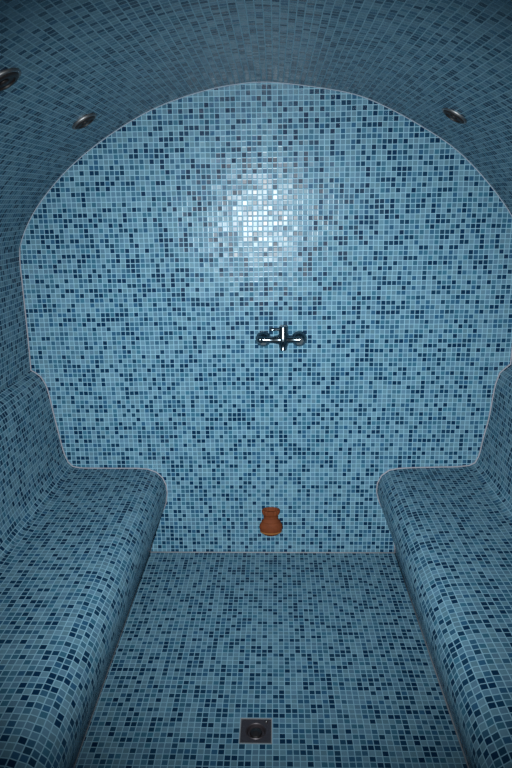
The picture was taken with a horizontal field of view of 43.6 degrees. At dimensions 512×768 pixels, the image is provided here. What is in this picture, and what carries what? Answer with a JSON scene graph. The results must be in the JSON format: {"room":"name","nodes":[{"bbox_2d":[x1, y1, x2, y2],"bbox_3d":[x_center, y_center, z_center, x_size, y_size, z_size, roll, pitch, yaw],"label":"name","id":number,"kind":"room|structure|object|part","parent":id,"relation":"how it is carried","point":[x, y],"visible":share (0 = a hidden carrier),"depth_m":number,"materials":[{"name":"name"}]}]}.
{"room":"spa","nodes":[
{"label":"spa","id":0,"kind":"room"},
{"bbox_2d":[0,248,29,390],"bbox_3d":[-1.081,0.141,1.209,0.012,0.552,3.450,0,16,2],"label":"wall","id":1,"kind":"structure","parent":0,"point":[14,351],"depth_m":2.72,"materials":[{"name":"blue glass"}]},
{"bbox_2d":[0,0,511,250],"bbox_3d":[-0.003,-0.435,1.014,2.162,0.654,3.450,0,16,2],"label":"ceiling","id":2,"kind":"structure","parent":0,"point":[118,61],"depth_m":1.85,"materials":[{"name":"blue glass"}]},
{"bbox_2d":[0,68,20,91],"bbox_3d":[-0.611,-0.733,1.545,0.086,0.055,0.097,0,16,2],"label":"recessed light","id":3,"kind":"object","parent":2,"relation":"in","point":[8,77],"visible":1,"depth_m":1.54,"materials":[{"name":"silver metal"}]},
{"bbox_2d":[72,113,95,129],"bbox_3d":[-0.604,-0.923,2.250,0.086,0.055,0.097,0,16,2],"label":"recessed light","id":4,"kind":"object","parent":2,"relation":"in","point":[84,121],"visible":1,"depth_m":2.23,"materials":[{"name":"silver metal"}]},
{"bbox_3d":[-0.602,-0.920,2.251,0.072,0.045,0.081,0,16,2],"label":"lamp shade","id":5,"kind":"part","parent":4,"relation":"part of","materials":[{"name":"silver metal"}]},
{"bbox_2d":[442,108,466,123],"bbox_3d":[0.684,-0.925,2.205,0.085,0.057,0.097,0,16,2],"label":"recessed light","id":6,"kind":"object","parent":2,"relation":"in","point":[454,116],"visible":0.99,"depth_m":2.19,"materials":[{"name":"silver metal"}]},
{"bbox_2d":[20,83,511,551],"bbox_3d":[0.053,-0.194,2.875,2.181,2.134,0.001,0,16,2],"label":"wall","id":7,"kind":"structure","parent":0,"point":[153,268],"depth_m":2.83,"materials":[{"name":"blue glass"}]},
{"bbox_2d":[19,248,167,551],"bbox_3d":[-0.734,0.121,2.986,0.606,1.491,0.008,0,16,2],"label":"trim","id":8,"kind":"structure","parent":7,"relation":"attached to","point":[19,248],"depth_m":3.00,"materials":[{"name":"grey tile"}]},
{"bbox_2d":[19,82,511,247],"bbox_3d":[0.045,-0.906,2.672,2.168,0.658,0.006,0,16,2],"label":"trim","id":9,"kind":"structure","parent":7,"relation":"attached to","point":[248,82],"depth_m":2.62,"materials":[{"name":"tile"}]},
{"bbox_2d":[259,507,282,535],"bbox_3d":[0.072,0.667,3.083,0.112,0.140,0.070,0,16,2],"label":"terracotta pot","id":10,"kind":"object","parent":7,"relation":"attached to","point":[270,525],"visible":1,"depth_m":3.06,"materials":[{"name":"orange ceramic"}]},
{"bbox_2d":[151,551,393,552],"bbox_3d":[0.079,0.833,3.163,1.208,0.007,0.007,0,16,2],"label":"trim","id":11,"kind":"structure","parent":7,"relation":"attached to","point":[151,551],"depth_m":3.16,"materials":[{"name":"tile"}]},
{"bbox_2d":[255,325,306,350],"bbox_3d":[0.112,-0.205,2.820,0.231,0.110,0.100,0,16,2],"label":"mixer tap","id":12,"kind":"object","parent":7,"relation":"attached to","point":[263,338],"visible":1,"depth_m":2.80,"materials":[{"name":"silver metal"}]},
{"bbox_3d":[0.017,-0.194,2.817,0.024,0.035,0.032,0,16,2],"label":"handle","id":13,"kind":"part","parent":12,"relation":"part of","materials":[{"name":"silver metal"}]},
{"bbox_3d":[0.119,-0.168,2.798,0.026,0.044,0.039,0,16,2],"label":"spout","id":14,"kind":"part","parent":12,"relation":"part of","materials":[{"name":"silver metal"}]},
{"bbox_2d":[376,347,511,552],"bbox_3d":[0.859,0.117,2.938,0.584,1.480,0.009,0,16,2],"label":"trim","id":15,"kind":"structure","parent":7,"relation":"attached to","point":[511,347],"depth_m":3.00,"materials":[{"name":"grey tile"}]},
{"bbox_2d":[75,553,467,767],"bbox_3d":[0.019,1.303,1.506,2.180,0.001,3.450,0,16,2],"label":"floor","id":16,"kind":"structure","parent":0,"point":[330,648],"depth_m":2.37,"materials":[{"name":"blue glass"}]},
{"bbox_2d":[0,370,166,767],"bbox_3d":[-0.778,0.856,1.402,0.598,0.938,3.448,0,16,2],"label":"tiled bench","id":17,"kind":"object","parent":16,"relation":"on","point":[75,543],"visible":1,"depth_m":2.24,"materials":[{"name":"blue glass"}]},
{"bbox_3d":[-1.004,0.636,1.346,0.152,0.478,3.448,0,16,2],"label":"backrest","id":18,"kind":"part","parent":17,"relation":"part of","materials":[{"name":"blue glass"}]},
{"bbox_2d":[73,552,150,767],"bbox_3d":[-0.574,1.306,1.524,0.006,0.006,3.450,0,16,2],"label":"trim","id":19,"kind":"structure","parent":16,"relation":"on","point":[150,552],"depth_m":2.36,"materials":[{"name":"tile"}]},
{"bbox_2d":[239,718,271,743],"bbox_3d":[0.000,1.140,2.099,0.107,0.019,0.107,0,16,2],"label":"floor drain","id":20,"kind":"object","parent":16,"relation":"in","point":[252,730],"visible":1,"depth_m":2.10,"materials":[{"name":"metal"}]},
{"bbox_2d":[394,553,468,767],"bbox_3d":[0.634,1.300,1.488,0.006,0.006,3.450,0,16,2],"label":"trim","id":21,"kind":"structure","parent":16,"relation":"on","point":[394,553],"depth_m":2.34,"materials":[{"name":"tile"}]},
{"bbox_2d":[377,365,511,767],"bbox_3d":[0.814,0.841,1.351,0.575,0.953,3.448,0,16,2],"label":"tiled bench","id":22,"kind":"object","parent":16,"relation":"on","point":[450,528],"visible":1,"depth_m":2.22,"materials":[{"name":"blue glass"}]},
{"bbox_3d":[1.025,0.617,1.282,0.148,0.491,3.448,0,16,2],"label":"backrest","id":23,"kind":"part","parent":22,"relation":"part of","materials":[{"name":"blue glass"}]}
]}

